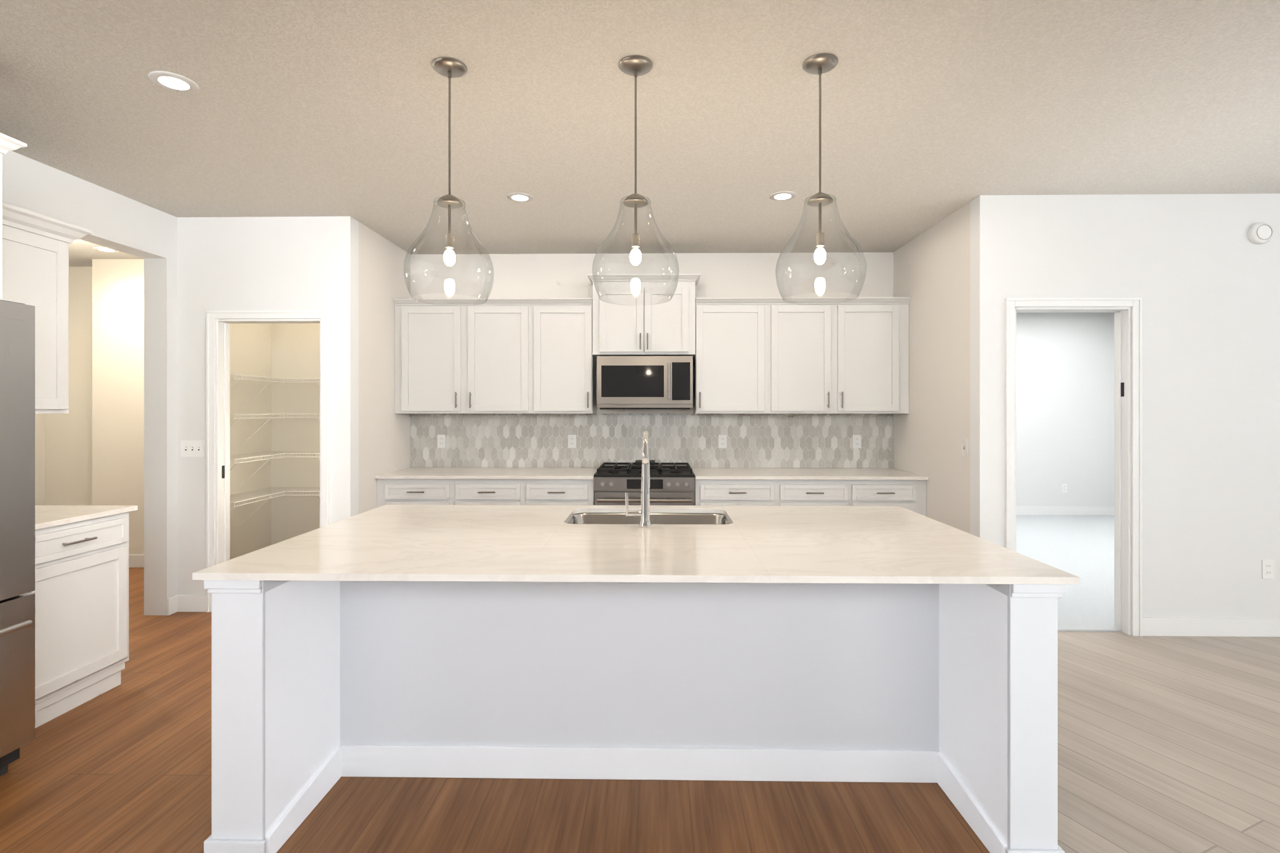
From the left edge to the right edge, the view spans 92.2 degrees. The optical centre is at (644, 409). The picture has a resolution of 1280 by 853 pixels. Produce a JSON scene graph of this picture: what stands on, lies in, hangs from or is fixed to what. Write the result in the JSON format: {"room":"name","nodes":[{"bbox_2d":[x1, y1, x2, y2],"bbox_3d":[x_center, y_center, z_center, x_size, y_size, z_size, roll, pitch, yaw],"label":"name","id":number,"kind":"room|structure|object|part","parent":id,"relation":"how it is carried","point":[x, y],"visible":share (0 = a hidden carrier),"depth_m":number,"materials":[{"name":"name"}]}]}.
{"room":"kitchen","nodes":[
{"label":"kitchen","id":0,"kind":"room"},
{"bbox_2d":[2,150,177,615],"bbox_3d":[-3.433,0.035,0.500,0.160,2.770,10.080,0,0,1],"label":"wall","id":1,"kind":"structure","parent":0,"point":[116,443],"depth_m":5.53,"materials":[{"name":"white paint"}]},
{"bbox_2d":[2,201,92,413],"bbox_3d":[-3.122,-0.464,2.887,0.374,0.971,0.765,0,0,1],"label":"upper cabinet","id":2,"kind":"object","parent":1,"relation":"attached to","point":[36,259],"visible":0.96,"depth_m":3.06,"materials":[{"name":"white paint"}]},
{"bbox_2d":[177,216,361,595],"bbox_3d":[-2.665,0.035,4.377,1.218,2.770,0.120,0,0,1],"label":"wall","id":3,"kind":"structure","parent":0,"point":[243,263],"depth_m":4.32,"materials":[{"name":"white paint"}]},
{"bbox_2d":[180,440,204,457],"bbox_3d":[-3.173,0.277,4.317,0.164,0.116,0.016,0,0,1],"label":"light switch","id":4,"kind":"object","parent":3,"relation":"attached to","point":[192,448],"visible":1,"depth_m":4.32,"materials":[{"name":"white plastic"}]},
{"bbox_2d":[230,323,319,559],"bbox_3d":[-2.721,0.036,4.908,1.105,2.768,0.936,0,0,1],"label":"wall","id":5,"kind":"structure","parent":0,"point":[287,351],"depth_m":5.38,"materials":[{"name":"white paint"}]},
{"bbox_2d":[230,374,287,527],"bbox_3d":[-3.110,0.350,4.773,0.330,1.205,0.600,0,0,1],"label":"shelf","id":6,"kind":"object","parent":5,"relation":"attached to","point":[264,379],"depth_m":4.87,"materials":[{"name":"metal"}]},
{"bbox_2d":[288,378,319,499],"bbox_3d":[-2.716,0.350,5.221,1.101,1.205,0.307,0,0,1],"label":"shelf","id":7,"kind":"object","parent":5,"relation":"attached to","point":[303,452],"depth_m":5.07,"materials":[{"name":"metal"}]},
{"bbox_2d":[361,224,411,512],"bbox_3d":[-2.116,0.035,4.888,0.138,2.770,0.900,0,0,1],"label":"wall","id":8,"kind":"structure","parent":0,"point":[386,434],"depth_m":4.77,"materials":[{"name":"white paint"}]},
{"bbox_2d":[0,567,1279,852],"bbox_3d":[0.262,1.450,0.660,12.900,0.060,10.530,0,0,1],"label":"floor","id":9,"kind":"structure","parent":0,"point":[1168,743],"depth_m":2.29,"materials":[{"name":"brown wood"}]},
{"bbox_2d":[0,132,27,300],"bbox_3d":[-2.939,0.163,2.039,0.769,2.515,1.015,0,0,1],"label":"tall cabinet","id":10,"kind":"object","parent":9,"relation":"on","point":[7,143],"visible":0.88,"depth_m":2.47,"materials":[{"name":"white paint"}]},
{"bbox_2d":[0,299,35,775],"bbox_3d":[-2.825,0.502,2.000,0.943,1.835,0.900,0,0,1],"label":"refrigerator","id":11,"kind":"object","parent":9,"relation":"on","point":[17,523],"visible":1,"depth_m":2.38,"materials":[{"name":"silver metal"}]},
{"bbox_2d":[27,511,129,727],"bbox_3d":[-2.975,0.976,2.860,0.670,0.888,0.715,0,0,1],"label":"base cabinet","id":12,"kind":"object","parent":9,"relation":"on","point":[81,591],"visible":0.6,"depth_m":2.92,"materials":[{"name":"white paint"}]},
{"bbox_2d":[35,505,137,529],"bbox_3d":[-2.990,0.518,2.873,0.639,0.024,0.740,0,0,1],"label":"countertop","id":13,"kind":"structure","parent":12,"relation":"on","point":[46,516],"depth_m":3.02,"materials":[{"name":"stone"}]},
{"bbox_2d":[377,478,453,507],"bbox_3d":[-1.749,0.976,5.026,0.586,0.888,0.668,0,0,1],"label":"base cabinet","id":14,"kind":"object","parent":9,"relation":"on","point":[389,491],"depth_m":4.70,"materials":[{"name":"white paint"}]},
{"bbox_2d":[375,467,598,479],"bbox_3d":[-1.211,0.518,5.005,1.664,0.024,0.676,0,0,1],"label":"countertop","id":15,"kind":"structure","parent":14,"relation":"on","point":[528,473],"depth_m":4.84,"materials":[{"name":"stone"}]},
{"bbox_2d":[453,478,524,505],"bbox_3d":[-1.186,0.976,5.016,0.541,0.888,0.668,0,0,1],"label":"base cabinet","id":16,"kind":"object","parent":9,"relation":"on","point":[485,492],"depth_m":4.69,"materials":[{"name":"white paint"}]},
{"bbox_2d":[524,478,594,505],"bbox_3d":[-0.648,0.976,5.006,0.535,0.888,0.668,0,0,1],"label":"base cabinet","id":17,"kind":"object","parent":9,"relation":"on","point":[537,492],"depth_m":4.68,"materials":[{"name":"white paint"}]},
{"bbox_2d":[203,580,1065,852],"bbox_3d":[-0.035,0.974,2.549,2.646,0.891,1.324,0,0,1],"label":"kitchen island","id":18,"kind":"object","parent":9,"relation":"on","point":[319,688],"visible":0.67,"depth_m":2.36,"materials":[{"name":"white paint"}]},
{"bbox_2d":[192,504,1079,584],"bbox_3d":[-0.030,0.517,2.559,2.710,0.022,1.363,0,0,1],"label":"island countertop","id":19,"kind":"structure","parent":18,"relation":"on","point":[765,544],"depth_m":2.21,"materials":[{"name":"stone"}]},
{"bbox_2d":[625,430,651,527],"bbox_3d":[-0.025,0.299,2.744,0.115,0.413,0.216,0,0,1],"label":"faucet","id":20,"kind":"object","parent":19,"relation":"on","point":[644,512],"visible":1,"depth_m":2.65,"materials":[{"name":"silver metal"}]},
{"bbox_2d":[566,512,731,524],"bbox_3d":[0.021,0.639,2.921,0.820,0.218,0.486,0,0,1],"label":"sink","id":21,"kind":"object","parent":19,"relation":"in","point":[609,518],"visible":0.1,"depth_m":3.13,"materials":[{"name":"silver metal"}]},
{"bbox_2d":[593,460,695,505],"bbox_3d":[0.006,0.917,4.956,0.765,0.965,0.726,0,0,1],"label":"range","id":22,"kind":"object","parent":9,"relation":"on","point":[674,485],"visible":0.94,"depth_m":4.66,"materials":[{"name":"silver metal"}]},
{"bbox_2d":[694,479,778,505],"bbox_3d":[0.701,0.976,4.983,0.616,0.888,0.668,0,0,1],"label":"base cabinet","id":23,"kind":"object","parent":9,"relation":"on","point":[718,492],"depth_m":4.65,"materials":[{"name":"white paint"}]},
{"bbox_2d":[691,467,928,479],"bbox_3d":[1.263,0.518,4.962,1.743,0.024,0.676,0,0,1],"label":"countertop","id":24,"kind":"structure","parent":23,"relation":"on","point":[797,474],"depth_m":4.80,"materials":[{"name":"stone"}]},
{"bbox_2d":[778,479,862,505],"bbox_3d":[1.318,0.976,4.972,0.618,0.888,0.668,0,0,1],"label":"base cabinet","id":25,"kind":"object","parent":9,"relation":"on","point":[791,492],"depth_m":4.64,"materials":[{"name":"white paint"}]},
{"bbox_2d":[862,480,926,516],"bbox_3d":[1.810,0.976,4.963,0.650,0.888,0.668,0,0,1],"label":"base cabinet","id":26,"kind":"object","parent":9,"relation":"on","point":[910,495],"depth_m":4.63,"materials":[{"name":"white paint"}]},
{"bbox_2d":[0,0,1279,266],"bbox_3d":[0.284,-1.390,1.935,12.900,0.080,13.080,0,0,1],"label":"ceiling","id":27,"kind":"structure","parent":0,"point":[934,112],"depth_m":2.78,"materials":[{"name":"white paint"}]},
{"bbox_2d":[92,246,119,252],"bbox_3d":[-4.538,-1.347,5.192,0.168,0.006,0.168,0,0,1],"label":"recessed light","id":28,"kind":"object","parent":27,"relation":"in","point":[104,249],"visible":0.88,"depth_m":5.18,"materials":[{"name":"white paint"}]},
{"bbox_2d":[147,70,199,92],"bbox_3d":[-1.939,-1.347,2.537,0.168,0.006,0.168,0,0,1],"label":"recessed light","id":29,"kind":"object","parent":27,"relation":"in","point":[173,82],"visible":1,"depth_m":2.53,"materials":[{"name":"white paint"}]},
{"bbox_2d":[403,56,494,305],"bbox_3d":[-0.767,-0.890,2.424,0.340,0.920,0.340,0,0,1],"label":"pendant light","id":30,"kind":"object","parent":27,"relation":"hanging from","point":[449,68],"visible":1,"depth_m":2.42,"materials":[{"name":"clear glass"}]},
{"bbox_3d":[-0.767,-0.625,2.424,0.340,0.390,0.340,0,0,1],"label":"lamp shade","id":31,"kind":"part","parent":30,"relation":"part of","materials":[{"name":"clear glass"}]},
{"bbox_2d":[506,192,533,201],"bbox_3d":[-0.791,-1.347,3.914,0.168,0.006,0.168,0,0,1],"label":"recessed light","id":32,"kind":"object","parent":27,"relation":"in","point":[520,197],"visible":1,"depth_m":3.90,"materials":[{"name":"white paint"}]},
{"bbox_2d":[592,54,678,305],"bbox_3d":[-0.034,-0.890,2.411,0.340,0.920,0.340,0,0,1],"label":"pendant light","id":33,"kind":"object","parent":27,"relation":"hanging from","point":[635,66],"visible":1,"depth_m":2.41,"materials":[{"name":"clear glass"}]},
{"bbox_3d":[-0.034,-0.625,2.411,0.340,0.390,0.340,0,0,1],"label":"lamp shade","id":34,"kind":"part","parent":33,"relation":"part of","materials":[{"name":"clear glass"}]},
{"bbox_2d":[769,190,796,200],"bbox_3d":[0.875,-1.347,3.890,0.168,0.006,0.168,0,0,1],"label":"recessed light","id":35,"kind":"object","parent":27,"relation":"in","point":[782,196],"visible":1,"depth_m":3.88,"materials":[{"name":"white paint"}]},
{"bbox_2d":[775,52,866,305],"bbox_3d":[0.685,-0.890,2.398,0.340,0.920,0.340,0,0,1],"label":"pendant light","id":36,"kind":"object","parent":27,"relation":"hanging from","point":[820,64],"visible":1,"depth_m":2.39,"materials":[{"name":"clear glass"}]},
{"bbox_3d":[0.685,-0.625,2.398,0.340,0.390,0.340,0,0,1],"label":"lamp shade","id":37,"kind":"part","parent":36,"relation":"part of","materials":[{"name":"clear glass"}]},
{"bbox_2d":[411,252,891,468],"bbox_3d":[-0.496,0.035,5.399,5.520,2.770,0.120,0,0,1],"label":"wall","id":38,"kind":"structure","parent":0,"point":[723,275],"depth_m":5.33,"materials":[{"name":"white paint"}]},
{"bbox_2d":[392,298,463,413],"bbox_3d":[-1.752,-0.431,5.186,0.575,0.933,0.348,0,0,1],"label":"upper cabinet","id":39,"kind":"object","parent":38,"relation":"attached to","point":[429,338],"depth_m":5.02,"materials":[{"name":"white paint"}]},
{"bbox_2d":[464,298,532,413],"bbox_3d":[-1.192,-0.431,5.176,0.545,0.933,0.348,0,0,1],"label":"upper cabinet","id":40,"kind":"object","parent":38,"relation":"attached to","point":[512,356],"depth_m":5.01,"materials":[{"name":"white paint"}]},
{"bbox_2d":[532,297,596,413],"bbox_3d":[-0.669,-0.431,5.167,0.500,0.933,0.348,0,0,1],"label":"upper cabinet","id":41,"kind":"object","parent":38,"relation":"attached to","point":[564,363],"depth_m":5.00,"materials":[{"name":"white paint"}]},
{"bbox_2d":[587,273,700,358],"bbox_3d":[-0.001,-0.764,5.127,0.912,0.645,0.404,0,0,1],"label":"upper cabinet","id":42,"kind":"object","parent":38,"relation":"attached to","point":[664,328],"visible":0.83,"depth_m":4.97,"materials":[{"name":"white paint"}]},
{"bbox_2d":[596,355,692,409],"bbox_3d":[0.007,-0.212,5.094,0.764,0.425,0.469,0,0,1],"label":"microwave","id":43,"kind":"object","parent":42,"relation":"attached to","point":[649,382],"visible":1,"depth_m":4.91,"materials":[{"name":"silver metal"}]},
{"bbox_2d":[410,413,893,468],"bbox_3d":[0.052,0.271,5.325,4.176,0.470,0.006,0,0,1],"label":"backsplash","id":44,"kind":"structure","parent":38,"relation":"attached to","point":[753,440],"depth_m":5.32,"materials":[{"name":"white tile"}]},
{"bbox_2d":[436,434,445,447],"bbox_3d":[-1.764,0.278,5.350,0.072,0.116,0.007,0,0,1],"label":"electrical outlet","id":45,"kind":"object","parent":44,"relation":"attached to","point":[440,440],"visible":1,"depth_m":5.35,"materials":[{"name":"white plastic"}]},
{"bbox_2d":[568,434,576,447],"bbox_3d":[-0.625,0.278,5.330,0.072,0.116,0.007,0,0,1],"label":"electrical outlet","id":46,"kind":"object","parent":44,"relation":"attached to","point":[572,440],"visible":1,"depth_m":5.33,"materials":[{"name":"white plastic"}]},
{"bbox_2d":[718,434,726,447],"bbox_3d":[0.676,0.278,5.307,0.072,0.116,0.007,0,0,1],"label":"electrical outlet","id":47,"kind":"object","parent":44,"relation":"attached to","point":[722,440],"visible":1,"depth_m":5.30,"materials":[{"name":"white plastic"}]},
{"bbox_2d":[852,435,861,448],"bbox_3d":[1.827,0.278,5.287,0.072,0.116,0.007,0,0,1],"label":"electrical outlet","id":48,"kind":"object","parent":44,"relation":"attached to","point":[856,441],"visible":1,"depth_m":5.29,"materials":[{"name":"white plastic"}]},
{"bbox_2d":[692,297,769,413],"bbox_3d":[0.709,-0.431,5.143,0.582,0.933,0.348,0,0,1],"label":"upper cabinet","id":49,"kind":"object","parent":38,"relation":"attached to","point":[766,355],"depth_m":4.98,"materials":[{"name":"white paint"}]},
{"bbox_2d":[769,297,910,413],"bbox_3d":[1.569,-0.431,5.128,1.137,0.933,0.348,0,0,1],"label":"upper cabinet","id":50,"kind":"object","parent":38,"relation":"attached to","point":[852,356],"depth_m":4.96,"materials":[{"name":"white paint"}]},
{"bbox_2d":[891,203,967,532],"bbox_3d":[2.206,0.035,4.647,0.150,2.770,1.230,0,0,1],"label":"wall","id":51,"kind":"structure","parent":0,"point":[930,269],"depth_m":4.47,"materials":[{"name":"white paint"}]},
{"bbox_2d":[961,438,967,456],"bbox_3d":[2.113,0.252,4.072,0.016,0.116,0.072,0,0,1],"label":"light switch","id":52,"kind":"object","parent":51,"relation":"attached to","point":[964,447],"visible":1,"depth_m":4.07,"materials":[{"name":"white plastic"}]},
{"bbox_2d":[1016,515,1121,631],"bbox_3d":[4.544,1.439,6.152,4.529,0.062,4.500,0,0,1],"label":"floor","id":53,"kind":"structure","parent":0,"point":[1082,547],"depth_m":5.88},
{"bbox_2d":[967,193,1279,635],"bbox_3d":[4.444,0.035,3.903,4.650,2.770,0.120,0,0,1],"label":"wall","id":54,"kind":"structure","parent":0,"point":[1199,274],"depth_m":3.86,"materials":[{"name":"white paint"}]},
{"bbox_2d":[129,297,1279,636],"bbox_3d":[0.555,0.361,5.731,12.470,2.118,5.080,0,0,1],"label":"trim","id":55,"kind":"structure","parent":54,"relation":"attached to","point":[1126,512],"depth_m":3.92,"materials":[{"name":"white paint"}]},
{"bbox_2d":[1061,483,1067,492],"bbox_3d":[5.582,1.048,8.180,0.072,0.116,0.007,0,0,1],"label":"outlet","id":56,"kind":"object","parent":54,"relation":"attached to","point":[1064,487],"visible":1,"depth_m":8.18,"materials":[{"name":"white plastic"}]},
{"bbox_2d":[1248,222,1273,244],"bbox_3d":[3.845,-1.098,3.833,0.132,0.132,0.040,0,0,1],"label":"smoke detector","id":57,"kind":"object","parent":54,"relation":"attached to","point":[1260,233],"visible":1,"depth_m":3.82,"materials":[{"name":"white plastic"}]},
{"bbox_2d":[1262,560,1274,579],"bbox_3d":[3.903,1.002,3.849,0.072,0.116,0.007,0,0,1],"label":"outlet","id":58,"kind":"object","parent":54,"relation":"attached to","point":[1268,569],"visible":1,"depth_m":3.85,"materials":[{"name":"white plastic"}]}
]}

